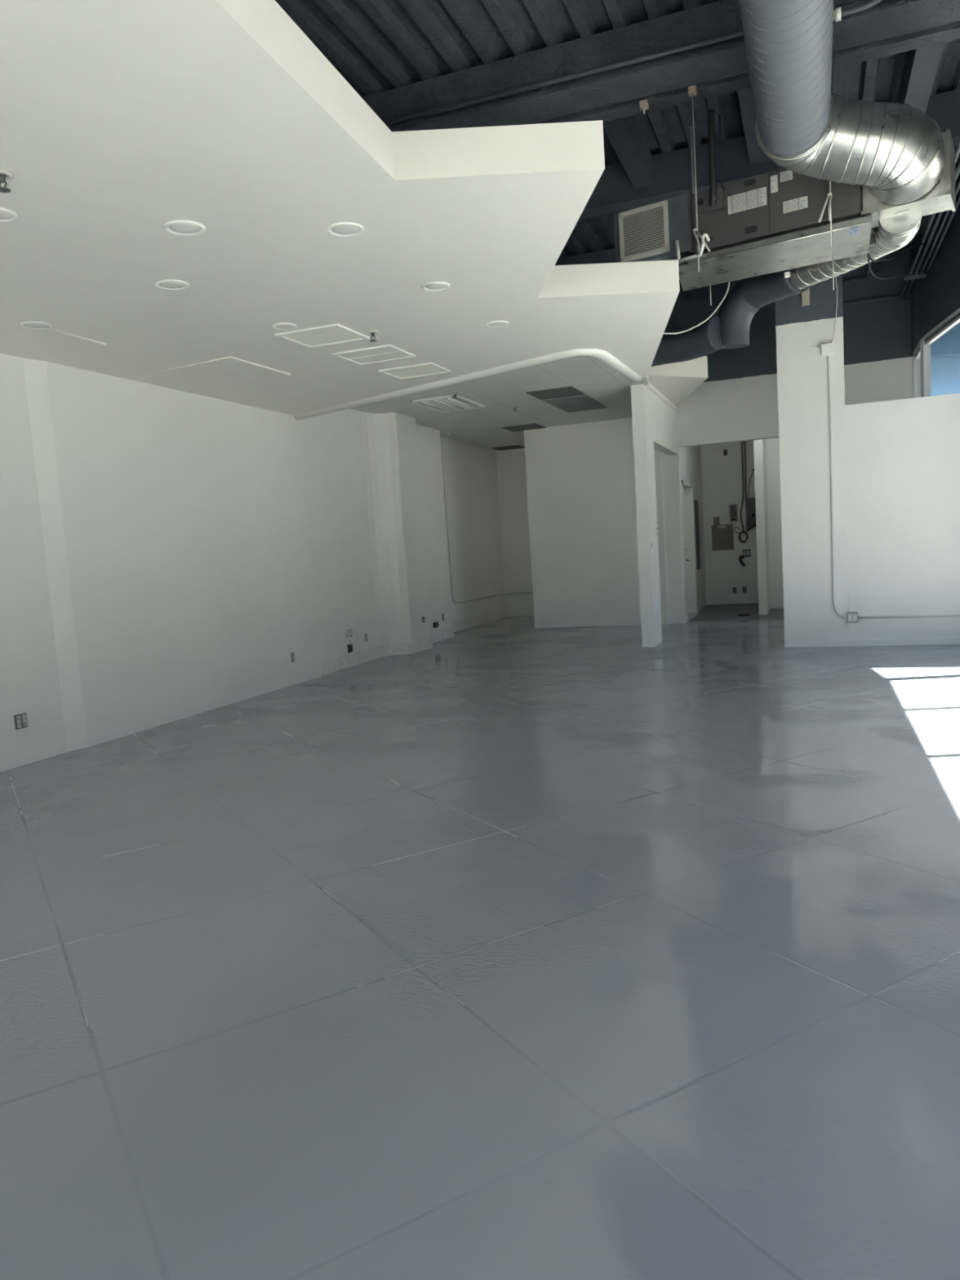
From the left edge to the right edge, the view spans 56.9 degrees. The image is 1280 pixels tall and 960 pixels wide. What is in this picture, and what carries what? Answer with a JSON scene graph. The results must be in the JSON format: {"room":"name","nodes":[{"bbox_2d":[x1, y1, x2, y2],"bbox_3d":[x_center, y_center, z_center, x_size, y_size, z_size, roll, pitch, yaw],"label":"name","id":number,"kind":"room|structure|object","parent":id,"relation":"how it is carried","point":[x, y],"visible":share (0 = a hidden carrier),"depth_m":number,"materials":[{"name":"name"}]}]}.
{"room":"empty commercial space","nodes":[
{"label":"empty commercial space","id":0,"kind":"room"},
{"bbox_2d":[0,353,453,772],"bbox_3d":[-4.151,-1.926,7.589,0.965,6.000,18.880,-1,6,21],"label":"wall","id":1,"kind":"structure","parent":0,"point":[166,554],"depth_m":9.52,"materials":[{"name":"white paint"}]},
{"bbox_2d":[13,712,27,729],"bbox_3d":[-3.936,0.697,7.604,0.020,0.124,0.124,-1,6,21],"label":"wall outlet","id":2,"kind":"object","parent":1,"relation":"attached to","point":[20,720],"visible":1,"depth_m":7.59,"materials":[{"name":"grey plastic"}]},
{"bbox_2d":[16,715,22,728],"bbox_3d":[-3.944,0.701,7.578,0.012,0.104,0.038,-1,6,21],"label":"receptacle","id":3,"kind":"object","parent":2,"relation":"attached to","point":[19,717],"depth_m":7.57,"materials":[{"name":"white plastic"}]},
{"bbox_2d":[21,714,26,727],"bbox_3d":[-3.925,0.694,7.629,0.012,0.104,0.038,-1,6,21],"label":"receptacle","id":4,"kind":"object","parent":2,"relation":"attached to","point":[24,717],"depth_m":7.62,"materials":[{"name":"white plastic"}]},
{"bbox_2d":[345,626,359,654],"bbox_3d":[-1.872,-0.003,13.097,0.056,0.436,0.388,-1,6,21],"label":"cable","id":5,"kind":"object","parent":1,"relation":"attached to","point":[349,646],"visible":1,"depth_m":13.02,"materials":[{"name":"black plastic"}]},
{"bbox_2d":[320,607,533,675],"bbox_3d":[-0.146,-0.146,16.165,1.680,0.210,8.900,-1,6,21],"label":"baseboard","id":6,"kind":"structure","parent":1,"relation":"attached to","point":[344,661],"depth_m":14.25,"materials":[{"name":"white paint"}]},
{"bbox_2d":[0,0,679,415],"bbox_3d":[-2.280,-2.348,4.481,5.480,0.235,14.300,-1,6,21],"label":"ceiling","id":7,"kind":"structure","parent":0,"point":[121,121],"depth_m":4.92,"materials":[{"name":"white paint"}]},
{"bbox_2d":[0,168,13,192],"bbox_3d":[-2.254,-2.162,4.183,0.099,0.079,0.099,-1,6,21],"label":"sprinkler head","id":8,"kind":"object","parent":7,"relation":"attached to","point":[5,175],"visible":1,"depth_m":4.17},
{"bbox_2d":[0,207,17,222],"bbox_3d":[-2.530,-2.225,4.633,0.200,0.013,0.200,-1,6,21],"label":"recessed light","id":9,"kind":"object","parent":7,"relation":"in","point":[6,215],"visible":1,"depth_m":4.65,"materials":[{"name":"white paint"}]},
{"bbox_2d":[19,320,51,329],"bbox_3d":[-3.370,-2.386,6.723,0.216,0.013,0.216,-1,6,21],"label":"recessed light","id":10,"kind":"object","parent":7,"relation":"in","point":[32,325],"visible":1,"depth_m":6.72,"materials":[{"name":"white paint"}]},
{"bbox_2d":[4,329,106,351],"bbox_3d":[-3.461,-2.431,7.235,0.530,0.015,0.540,-1,6,21],"label":"access hatch","id":11,"kind":"object","parent":7,"relation":"attached to","point":[54,340],"visible":1,"depth_m":7.21,"materials":[{"name":"white paint"}]},
{"bbox_2d":[155,279,189,290],"bbox_3d":[-2.073,-2.391,5.968,0.216,0.013,0.216,-1,6,21],"label":"recessed light","id":12,"kind":"object","parent":7,"relation":"in","point":[168,284],"visible":1,"depth_m":5.96,"materials":[{"name":"white paint"}]},
{"bbox_2d":[164,220,205,235],"bbox_3d":[-1.661,-2.316,4.985,0.224,0.013,0.224,-1,6,21],"label":"recessed light","id":13,"kind":"object","parent":7,"relation":"in","point":[180,228],"visible":1,"depth_m":4.98,"materials":[{"name":"white paint"}]},
{"bbox_2d":[139,355,290,391],"bbox_3d":[-2.635,-2.658,8.886,1.200,0.028,1.200,-1,6,21],"label":"ceiling panel","id":14,"kind":"object","parent":7,"relation":"attached to","point":[228,371],"visible":1,"depth_m":8.81,"materials":[{"name":"white paint"}]},
{"bbox_2d":[271,322,296,329],"bbox_3d":[-1.591,-2.548,7.198,0.200,0.013,0.200,-1,6,21],"label":"recessed light","id":15,"kind":"object","parent":7,"relation":"in","point":[282,326],"visible":1,"depth_m":7.19,"materials":[{"name":"white paint"}]},
{"bbox_2d":[274,323,368,348],"bbox_3d":[-1.346,-2.602,7.594,0.600,0.015,0.560,-1,6,21],"label":"ceiling panel","id":16,"kind":"object","parent":7,"relation":"in","point":[333,334],"visible":1,"depth_m":7.58,"materials":[{"name":"white paint"}]},
{"bbox_2d":[326,222,364,237],"bbox_3d":[-0.783,-2.390,5.163,0.216,0.013,0.216,-1,6,21],"label":"recessed light","id":17,"kind":"object","parent":7,"relation":"in","point":[344,229],"visible":1,"depth_m":5.15,"materials":[{"name":"white paint"}]},
{"bbox_2d":[366,330,377,342],"bbox_3d":[-0.916,-2.595,7.573,0.099,0.079,0.099,-1,6,21],"label":"sprinkler head","id":18,"kind":"object","parent":7,"relation":"attached to","point":[372,332],"visible":1,"depth_m":7.56},
{"bbox_2d":[332,344,415,364],"bbox_3d":[-1.003,-2.709,8.425,0.600,0.015,0.550,-1,6,21],"label":"ceiling panel","id":19,"kind":"object","parent":7,"relation":"attached to","point":[388,352],"visible":1,"depth_m":8.41,"materials":[{"name":"white paint"}]},
{"bbox_2d":[378,362,451,379],"bbox_3d":[-0.678,-2.819,9.294,0.600,0.015,0.520,-1,6,21],"label":"ceiling panel","id":20,"kind":"object","parent":7,"relation":"in","point":[425,369],"visible":1,"depth_m":9.28,"materials":[{"name":"white paint"}]},
{"bbox_2d":[422,281,449,291],"bbox_3d":[-0.318,-2.544,6.378,0.200,0.013,0.200,-1,6,21],"label":"recessed light","id":21,"kind":"object","parent":7,"relation":"in","point":[434,286],"visible":1,"depth_m":6.37,"materials":[{"name":"white paint"}]},
{"bbox_2d":[293,348,642,420],"bbox_3d":[-0.556,-3.076,10.383,4.542,0.360,2.053,-1,6,21],"label":"trim","id":22,"kind":"structure","parent":7,"relation":"attached to","point":[605,357],"depth_m":9.72,"materials":[{"name":"white paint"}]},
{"bbox_2d":[485,320,508,328],"bbox_3d":[0.146,-2.695,7.561,0.200,0.013,0.200,-1,6,21],"label":"recessed light","id":23,"kind":"object","parent":7,"relation":"in","point":[494,324],"visible":1,"depth_m":7.56,"materials":[{"name":"white paint"}]},
{"bbox_2d":[663,281,729,333],"bbox_3d":[2.169,-3.511,9.327,1.237,0.614,0.170,-6,6,-20],"label":"cable","id":24,"kind":"object","parent":7,"relation":"hanging from","point":[722,300],"visible":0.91,"depth_m":9.34,"materials":[{"name":"white plastic"}]},
{"bbox_2d":[443,437,505,622],"bbox_3d":[-0.427,-3.275,18.417,0.350,6.000,4.170,-1,6,21],"label":"wall","id":25,"kind":"structure","parent":0,"point":[470,471],"depth_m":18.69,"materials":[{"name":"white paint"}]},
{"bbox_2d":[440,435,505,603],"bbox_3d":[-0.086,-2.492,18.754,0.074,3.269,3.451,-1,6,20],"label":"conduit","id":26,"kind":"object","parent":25,"relation":"attached to","point":[442,446],"visible":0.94,"depth_m":17.26,"materials":[{"name":"grey metal"}]},
{"bbox_2d":[0,603,959,1279],"bbox_3d":[1.075,0.675,9.037,9.400,0.120,24.600,-1,6,21],"label":"floor","id":27,"kind":"structure","parent":0,"point":[507,948],"depth_m":3.37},
{"bbox_2d":[349,355,676,450],"bbox_3d":[0.691,-3.779,14.542,5.000,0.050,10.780,-1,6,21],"label":"ceiling","id":28,"kind":"structure","parent":0,"point":[500,393],"depth_m":13.53,"materials":[{"name":"white paint"}]},
{"bbox_2d":[409,394,485,413],"bbox_3d":[-0.465,-3.531,13.275,0.720,0.042,1.240,-1,6,21],"label":"ceiling light fixture","id":29,"kind":"object","parent":28,"relation":"attached to","point":[448,403],"visible":1,"depth_m":13.20,"materials":[{"name":"white metal"}]},
{"bbox_2d":[492,444,524,450],"bbox_3d":[0.647,-4.276,19.700,0.600,0.014,0.600,-1,6,21],"label":"tile","id":30,"kind":"structure","parent":28,"relation":"attached to","point":[515,446],"depth_m":19.64,"materials":[{"name":"grey"}]},
{"bbox_2d":[501,423,546,431],"bbox_3d":[0.826,-3.962,16.527,0.660,0.014,0.750,-1,6,21],"label":"tile","id":31,"kind":"structure","parent":28,"relation":"attached to","point":[530,426],"depth_m":16.46,"materials":[{"name":"grey"}]},
{"bbox_2d":[525,386,585,399],"bbox_3d":[1.113,-3.616,12.986,0.680,0.014,0.780,-1,6,21],"label":"tile","id":32,"kind":"structure","parent":28,"relation":"attached to","point":[570,391],"depth_m":12.94,"materials":[{"name":"grey"}]},
{"bbox_2d":[542,395,607,412],"bbox_3d":[1.536,-3.759,14.116,0.680,0.014,1.490,-1,6,21],"label":"tile","id":33,"kind":"structure","parent":28,"relation":"attached to","point":[581,402],"depth_m":14.03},
{"bbox_2d":[496,448,533,608],"bbox_3d":[2.330,-3.580,19.679,4.630,6.000,0.170,-1,6,21],"label":"wall","id":34,"kind":"structure","parent":0,"point":[511,464],"depth_m":20.29,"materials":[{"name":"white paint"}]},
{"bbox_2d":[275,0,959,284],"bbox_3d":[0.603,-5.438,8.441,9.420,0.200,25.000,-1,6,21],"label":"ceiling","id":35,"kind":"structure","parent":0,"point":[376,46],"depth_m":7.84,"materials":[{"name":"grey metal"}]},
{"bbox_2d":[602,115,706,301],"bbox_3d":[2.521,-5.662,11.979,0.220,0.320,7.530,-1,6,21],"label":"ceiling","id":36,"kind":"structure","parent":35,"relation":"attached to","point":[625,135],"depth_m":9.51,"materials":[{"name":"grey paint"}]},
{"bbox_2d":[361,0,959,132],"bbox_3d":[0.443,-5.090,8.163,9.300,0.415,0.450,-1,6,21],"label":"beam","id":37,"kind":"structure","parent":35,"relation":"attached to","point":[885,19],"depth_m":7.78,"materials":[{"name":"grey metal"}]},
{"bbox_2d":[383,0,883,126],"bbox_3d":[0.639,-4.934,7.824,8.500,0.044,0.044,-1,6,21],"label":"ceiling pipe","id":38,"kind":"object","parent":37,"relation":"attached to","point":[859,2],"visible":0.48,"depth_m":7.70,"materials":[{"name":"grey metal"}]},
{"bbox_2d":[524,20,959,124],"bbox_3d":[0.829,-4.978,8.329,8.500,0.076,0.074,-1,6,21],"label":"ceiling pipe","id":39,"kind":"object","parent":37,"relation":"attached to","point":[957,20],"visible":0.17,"depth_m":7.88,"materials":[{"name":"grey metal"}]},
{"bbox_2d":[817,181,832,246],"bbox_3d":[2.906,-4.162,7.462,0.135,1.655,0.087,-1,6,21],"label":"rod","id":40,"kind":"object","parent":37,"relation":"hanging from","point":[829,194],"visible":0.53,"depth_m":7.48,"materials":[{"name":"silver metal"}]},
{"bbox_2d":[833,0,881,22],"bbox_3d":[2.916,-5.011,6.930,0.796,0.259,0.090,-1,6,21],"label":"fitting","id":41,"kind":"object","parent":37,"relation":"attached to","point":[837,13],"visible":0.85,"depth_m":6.93,"materials":[{"name":"beige"}]},
{"bbox_2d":[555,214,930,265],"bbox_3d":[2.099,-5.734,13.585,8.600,0.450,0.280,-1,6,21],"label":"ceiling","id":42,"kind":"structure","parent":35,"relation":"attached to","point":[608,255],"depth_m":13.54,"materials":[{"name":"grey paint"}]},
{"bbox_2d":[533,22,959,124],"bbox_3d":[0.608,-5.153,8.604,9.300,0.400,0.200,-1,6,21],"label":"beam","id":43,"kind":"structure","parent":35,"relation":"attached to","point":[951,32],"depth_m":7.94,"materials":[{"name":"grey metal"}]},
{"bbox_2d":[639,99,648,114],"bbox_3d":[1.521,-4.926,8.205,0.070,0.115,0.080,-1,6,21],"label":"clamp","id":44,"kind":"object","parent":43,"relation":"hanging from","point":[643,104],"visible":1,"depth_m":8.17,"materials":[{"name":"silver metal"}]},
{"bbox_2d":[688,84,710,271],"bbox_3d":[1.998,-4.185,8.056,0.153,1.615,0.087,-1,6,21],"label":"rod","id":45,"kind":"object","parent":43,"relation":"hanging from","point":[692,90],"visible":1,"depth_m":8.05,"materials":[{"name":"silver metal"}]},
{"bbox_2d":[691,109,875,253],"bbox_3d":[2.744,-4.200,8.056,1.450,1.151,0.943,0,7,33],"label":"handler","id":46,"kind":"object","parent":45,"relation":"hanging from","point":[782,201],"visible":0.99,"depth_m":7.83,"materials":[{"name":"grey metal"}]},
{"bbox_2d":[613,191,695,262],"bbox_3d":[1.850,-3.902,8.722,0.768,0.535,0.876,0,7,33],"label":"return plenum","id":47,"kind":"object","parent":46,"relation":"attached to","point":[650,232],"visible":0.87,"depth_m":8.35,"materials":[{"name":"grey paint"}]},
{"bbox_2d":[622,206,664,257],"bbox_3d":[1.556,-3.869,8.408,0.410,0.380,0.003,0,7,33],"label":"grille","id":48,"kind":"object","parent":47,"relation":"attached to","point":[643,228],"depth_m":8.40,"materials":[{"name":"grey metal"}]},
{"bbox_2d":[689,125,693,193],"bbox_3d":[2.101,-4.619,8.758,0.011,0.880,0.011,2,8,43],"label":"rod","id":49,"kind":"object","parent":47,"relation":"attached to","point":[690,126],"visible":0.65,"depth_m":8.74,"materials":[{"name":"silver metal"}]},
{"bbox_2d":[678,214,875,291],"bbox_3d":[2.672,-3.582,8.236,1.887,0.105,0.920,0,7,30],"label":"pan","id":50,"kind":"object","parent":46,"relation":"hanging from","point":[810,246],"visible":0.83,"depth_m":8.10,"materials":[{"name":"metal"}]},
{"bbox_2d":[697,233,710,257],"bbox_3d":[2.033,-3.604,8.085,0.122,0.179,0.075,0,7,32],"label":"trap","id":51,"kind":"object","parent":50,"relation":"on","point":[704,235],"visible":1,"depth_m":8.05,"materials":[{"name":"white paint"}]},
{"bbox_2d":[675,240,697,262],"bbox_3d":[1.900,-3.603,8.172,0.197,0.195,0.032,0,7,30],"label":"drain pipe","id":52,"kind":"object","parent":51,"relation":"attached to","point":[677,243],"visible":0.95,"depth_m":8.19,"materials":[{"name":"grey paint"}]},
{"bbox_2d":[831,231,834,289],"bbox_3d":[3.027,-3.249,7.595,0.007,0.480,0.007,2,8,43],"label":"rod","id":53,"kind":"object","parent":50,"relation":"hanging from","point":[832,232],"visible":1,"depth_m":7.59,"materials":[{"name":"silver metal"}]},
{"bbox_2d":[849,226,859,235],"bbox_3d":[3.159,-3.454,7.466,0.078,0.070,0.057,-1,6,21],"label":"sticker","id":54,"kind":"object","parent":50,"relation":"attached to","point":[853,230],"visible":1,"depth_m":7.46,"materials":[{"name":"blue paper"}]},
{"bbox_2d":[867,248,919,279],"bbox_3d":[4.543,-4.298,9.817,0.167,0.956,3.892,0,7,33],"label":"cable","id":55,"kind":"object","parent":50,"relation":"hanging from","point":[868,260],"visible":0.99,"depth_m":10.08,"materials":[{"name":"grey plastic"}]},
{"bbox_2d":[789,211,922,288],"bbox_3d":[3.705,-3.852,8.695,0.582,0.578,2.512,-4,6,1],"label":"spiral duct","id":56,"kind":"object","parent":46,"relation":"attached to","point":[891,234],"visible":0.52,"depth_m":8.26,"materials":[{"name":"metal"}]},
{"bbox_2d":[717,269,809,349],"bbox_3d":[3.276,-3.920,10.376,0.469,0.802,1.186,-8,7,-34],"label":"duct","id":57,"kind":"object","parent":56,"relation":"attached to","point":[736,313],"visible":0.84,"depth_m":10.40,"materials":[{"name":"grey metal"}]},
{"bbox_2d":[651,316,726,366],"bbox_3d":[2.359,-3.760,11.372,0.472,0.529,1.950,-7,7,-28],"label":"duct","id":58,"kind":"object","parent":57,"relation":"attached to","point":[705,339],"visible":0.64,"depth_m":10.74,"materials":[{"name":"grey metal"}]},
{"bbox_2d":[861,128,955,227],"bbox_3d":[3.575,-3.823,7.399,0.660,0.490,0.482,0,7,33],"label":"box","id":59,"kind":"object","parent":46,"relation":"attached to","point":[941,197],"visible":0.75,"depth_m":7.31,"materials":[{"name":"metal"}]},
{"bbox_2d":[737,87,770,164],"bbox_3d":[3.737,-5.692,11.520,0.220,0.320,7.530,-1,6,21],"label":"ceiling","id":60,"kind":"structure","parent":35,"relation":"attached to","point":[756,154],"depth_m":8.96,"materials":[{"name":"grey paint"}]},
{"bbox_2d":[578,88,959,219],"bbox_3d":[1.055,-5.381,10.795,8.600,0.450,0.280,-1,6,21],"label":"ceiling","id":61,"kind":"structure","parent":35,"relation":"attached to","point":[614,192],"depth_m":10.16,"materials":[{"name":"grey paint"}]},
{"bbox_2d":[866,42,944,274],"bbox_3d":[5.140,-5.726,10.991,0.220,0.320,7.530,-1,6,21],"label":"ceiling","id":62,"kind":"structure","parent":35,"relation":"attached to","point":[921,66],"depth_m":8.30,"materials":[{"name":"grey paint"}]},
{"bbox_2d":[631,382,678,647],"bbox_3d":[2.949,-2.228,14.474,0.180,4.300,3.400,-1,6,21],"label":"wall","id":63,"kind":"structure","parent":0,"point":[655,425],"depth_m":13.05,"materials":[{"name":"white paint"}]},
{"bbox_2d":[676,446,686,623],"bbox_3d":[3.683,-1.895,16.171,0.030,3.200,0.230,-1,6,21],"label":"trim","id":64,"kind":"structure","parent":63,"relation":"attached to","point":[678,460],"depth_m":16.11,"materials":[{"name":"white paint"}]},
{"bbox_2d":[648,355,707,406],"bbox_3d":[3.282,-4.125,14.050,0.830,0.310,3.490,-1,6,21],"label":"ceiling","id":65,"kind":"structure","parent":0,"point":[676,381],"depth_m":13.04,"materials":[{"name":"white paint"}]},
{"bbox_2d":[680,445,706,610],"bbox_3d":[4.209,-2.742,18.201,0.250,4.400,4.170,-1,6,21],"label":"wall","id":66,"kind":"structure","parent":0,"point":[690,456],"depth_m":19.19,"materials":[{"name":"white paint"}]},
{"bbox_2d":[681,480,697,619],"bbox_3d":[4.062,-1.807,17.723,0.290,2.660,1.580,-1,6,21],"label":"door","id":67,"kind":"structure","parent":66,"relation":"in","point":[686,487],"depth_m":18.33,"materials":[{"name":"white paint"}]},
{"bbox_2d":[693,499,700,568],"bbox_3d":[4.644,-2.248,18.917,0.040,1.460,0.450,-1,6,21],"label":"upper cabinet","id":68,"kind":"object","parent":66,"relation":"attached to","point":[695,502],"visible":1,"depth_m":18.77,"materials":[{"name":"grey metal"}]},
{"bbox_2d":[523,247,913,628],"bbox_3d":[3.191,-3.281,16.234,8.660,6.000,0.290,-1,6,21],"label":"wall","id":69,"kind":"structure","parent":0,"point":[580,478],"depth_m":16.23,"materials":[{"name":"white paint"}]},
{"bbox_2d":[660,456,669,624],"bbox_3d":[3.374,-1.801,16.183,0.030,3.050,0.025,-1,6,21],"label":"trim","id":70,"kind":"structure","parent":69,"relation":"attached to","point":[661,464],"depth_m":16.17,"materials":[{"name":"white paint"}]},
{"bbox_2d":[842,275,867,284],"bbox_3d":[6.111,-5.927,14.597,0.503,0.090,0.067,-1,6,21],"label":"pipe","id":71,"kind":"object","parent":69,"relation":"attached to","point":[865,277],"visible":0.66,"depth_m":14.55,"materials":[{"name":"grey metal"}]},
{"bbox_2d":[842,292,911,306],"bbox_3d":[6.447,-5.572,14.515,1.171,0.080,0.067,-1,6,21],"label":"pipe","id":72,"kind":"object","parent":69,"relation":"attached to","point":[896,295],"visible":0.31,"depth_m":14.49,"materials":[{"name":"grey metal"}]},
{"bbox_2d":[700,440,758,604],"bbox_3d":[5.648,-3.013,19.950,1.720,4.400,0.150,-1,6,21],"label":"wall","id":73,"kind":"structure","parent":0,"point":[721,474],"depth_m":19.94,"materials":[{"name":"white paint"}]},
{"bbox_2d":[711,524,733,551],"bbox_3d":[5.473,-2.316,19.991,0.470,0.570,0.060,-1,6,21],"label":"board","id":74,"kind":"object","parent":73,"relation":"attached to","point":[722,539],"visible":1,"depth_m":19.99,"materials":[{"name":"grey"}]},
{"bbox_2d":[729,504,737,521],"bbox_3d":[5.674,-2.845,19.823,0.150,0.370,0.108,-1,6,21],"label":"meter box","id":75,"kind":"object","parent":73,"relation":"attached to","point":[733,508],"visible":1,"depth_m":19.77,"materials":[{"name":"grey"}]},
{"bbox_2d":[740,441,744,530],"bbox_3d":[5.796,-3.802,19.665,0.106,2.773,0.049,-3,6,4],"label":"conduit","id":76,"kind":"object","parent":73,"relation":"attached to","point":[741,442],"visible":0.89,"depth_m":19.70,"materials":[{"name":"grey metal"}]},
{"bbox_2d":[743,440,747,531],"bbox_3d":[5.876,-3.806,19.641,0.055,2.771,0.057,-1,6,21],"label":"conduit","id":77,"kind":"object","parent":73,"relation":"attached to","point":[744,441],"visible":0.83,"depth_m":19.67,"materials":[{"name":"grey metal"}]},
{"bbox_2d":[746,497,755,527],"bbox_3d":[6.102,-2.835,19.653,0.330,0.650,0.128,-1,6,21],"label":"breaker panel","id":78,"kind":"object","parent":73,"relation":"attached to","point":[751,506],"visible":0.56,"depth_m":19.62,"materials":[{"name":"grey metal"}]},
{"bbox_2d":[733,524,755,542],"bbox_3d":[5.965,-2.378,19.722,0.606,0.427,0.082,-1,7,26],"label":"cable tangle","id":79,"kind":"object","parent":78,"relation":"hanging from","point":[754,525],"visible":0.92,"depth_m":19.75,"materials":[{"name":"grey plastic"}]},
{"bbox_2d":[753,439,770,614],"bbox_3d":[5.838,-2.848,18.233,0.160,4.400,2.950,-1,6,21],"label":"wall","id":80,"kind":"structure","parent":0,"point":[759,446],"depth_m":16.97,"materials":[{"name":"white paint"}]},
{"bbox_2d":[765,437,783,608],"bbox_3d":[7.060,-2.873,17.719,2.490,4.400,0.150,-1,6,21],"label":"wall","id":81,"kind":"structure","parent":0,"point":[772,450],"depth_m":18.09,"materials":[{"name":"white paint"}]},
{"bbox_2d":[774,274,849,647],"bbox_3d":[4.463,-2.920,11.932,0.820,6.000,0.610,-1,6,21],"label":"wall column","id":82,"kind":"structure","parent":0,"point":[811,619],"depth_m":11.71,"materials":[{"name":"paint"}]},
{"bbox_2d":[801,288,809,306],"bbox_3d":[4.217,-4.473,11.474,0.095,0.270,0.045,-1,6,21],"label":"plate","id":83,"kind":"object","parent":82,"relation":"attached to","point":[805,295],"visible":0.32,"depth_m":11.46,"materials":[{"name":"beige metal"}]},
{"bbox_2d":[810,345,820,356],"bbox_3d":[4.366,-3.761,11.531,0.110,0.125,0.009,-1,6,21],"label":"blank plate","id":84,"kind":"object","parent":82,"relation":"attached to","point":[815,350],"visible":1,"depth_m":11.53,"materials":[{"name":"white plastic"}]},
{"bbox_2d":[820,342,833,356],"bbox_3d":[4.485,-3.753,11.449,0.150,0.150,0.078,-1,6,21],"label":"junction box","id":85,"kind":"object","parent":82,"relation":"attached to","point":[826,349],"visible":1,"depth_m":11.42,"materials":[{"name":"white plastic"}]},
{"bbox_2d":[826,355,847,617],"bbox_3d":[4.679,-1.994,11.626,0.207,3.442,0.031,-1,6,21],"label":"conduit","id":86,"kind":"object","parent":82,"relation":"attached to","point":[829,394],"visible":1,"depth_m":11.63,"materials":[{"name":"grey metal"}]},
{"bbox_2d":[844,393,959,639],"bbox_3d":[5.576,-1.506,11.459,1.530,3.150,0.168,-1,6,21],"label":"wall","id":87,"kind":"structure","parent":0,"point":[903,455],"depth_m":11.40,"materials":[{"name":"white paint"}]},
{"bbox_2d":[847,612,857,622],"bbox_3d":[4.930,-0.299,11.722,0.130,0.130,0.073,-1,6,21],"label":"outlet","id":88,"kind":"object","parent":87,"relation":"attached to","point":[852,617],"visible":1,"depth_m":11.70,"materials":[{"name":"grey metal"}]},
{"bbox_2d":[826,637,959,647],"bbox_3d":[5.504,0.027,11.579,1.820,0.090,0.020,-1,6,21],"label":"baseboard","id":89,"kind":"structure","parent":87,"relation":"attached to","point":[933,641],"depth_m":11.60,"materials":[{"name":"white paint"}]},
{"bbox_2d":[857,614,959,618],"bbox_3d":[5.654,-0.306,11.473,1.410,0.040,0.024,-1,6,21],"label":"conduit","id":90,"kind":"object","parent":87,"relation":"attached to","point":[931,615],"visible":1,"depth_m":11.50,"materials":[{"name":"grey metal"}]},
{"bbox_2d":[911,173,959,352],"bbox_3d":[4.124,-4.348,4.824,0.676,1.670,20.068,-2,6,19],"label":"wall","id":91,"kind":"structure","parent":0,"point":[935,297],"depth_m":12.37,"materials":[{"name":"grey paint"}]},
{"bbox_2d":[912,339,922,398],"bbox_3d":[7.045,-2.468,14.125,0.100,4.330,1.100,-1,6,21],"label":"window","id":92,"kind":"structure","parent":91,"relation":"in","point":[917,354],"depth_m":14.38,"materials":[{"name":"silver metal"}]},
{"bbox_2d":[899,141,959,300],"bbox_3d":[5.705,-5.157,11.373,0.040,0.042,6.540,-1,6,21],"label":"conduit","id":93,"kind":"object","parent":91,"relation":"attached to","point":[957,151],"visible":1,"depth_m":11.44,"materials":[{"name":"grey metal"}]},
{"bbox_2d":[866,243,923,262],"bbox_3d":[4.651,-4.380,9.889,0.079,1.125,4.258,0,7,33],"label":"cable","id":94,"kind":"object","parent":93,"relation":"hanging from","point":[900,251],"visible":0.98,"depth_m":9.63,"materials":[{"name":"grey plastic"}]},
{"bbox_2d":[903,273,926,280],"bbox_3d":[6.478,-5.320,12.950,0.500,0.045,0.050,-1,6,21],"label":"channel","id":95,"kind":"object","parent":93,"relation":"attached to","point":[920,276],"visible":0.64,"depth_m":12.97,"materials":[{"name":"grey metal"}]},
{"bbox_2d":[904,161,959,300],"bbox_3d":[5.775,-5.159,11.347,0.040,0.042,6.540,-1,6,21],"label":"conduit","id":96,"kind":"object","parent":91,"relation":"attached to","point":[957,171],"visible":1,"depth_m":11.51,"materials":[{"name":"grey metal"}]},
{"bbox_2d":[909,181,959,298],"bbox_3d":[5.845,-5.160,11.320,0.030,0.032,6.540,-1,6,21],"label":"conduit","id":97,"kind":"object","parent":91,"relation":"attached to","point":[958,184],"visible":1,"depth_m":11.51,"materials":[{"name":"grey metal"}]},
{"bbox_2d":[925,195,959,272],"bbox_3d":[5.910,-5.162,11.295,0.030,0.032,6.540,-1,6,21],"label":"conduit","id":98,"kind":"object","parent":91,"relation":"attached to","point":[958,200],"visible":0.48,"depth_m":11.21,"materials":[{"name":"grey metal"}]},
{"bbox_3d":[5.154,-0.476,-17.473,4.000,7.340,51.200,-1,6,21],"label":"wall","id":99,"kind":"structure","parent":0,"visible":0},
{"bbox_2d":[920,307,959,396],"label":"window","id":100,"kind":"structure","parent":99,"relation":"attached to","point":[944,350],"depth_m":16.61,"materials":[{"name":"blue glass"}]},
{"bbox_3d":[-3.583,-3.071,-2.848,9.450,1.670,0.170,-1,6,21],"label":"wall","id":101,"kind":"structure","parent":0,"visible":0},
{"bbox_2d":[737,0,834,155],"bbox_3d":[0.489,-3.375,1.765,0.538,0.533,11.027,-1,6,21],"label":"spiral duct","id":102,"kind":"object","parent":101,"relation":"attached to","point":[788,43],"visible":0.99,"depth_m":5.66,"materials":[{"name":"grey metal"}]},
{"bbox_2d":[755,92,945,204],"bbox_3d":[2.934,-3.925,7.013,1.510,0.872,0.680,-3,6,6],"label":"duct elbow","id":103,"kind":"object","parent":102,"relation":"attached to","point":[896,149],"visible":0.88,"depth_m":6.78,"materials":[{"name":"metal"}]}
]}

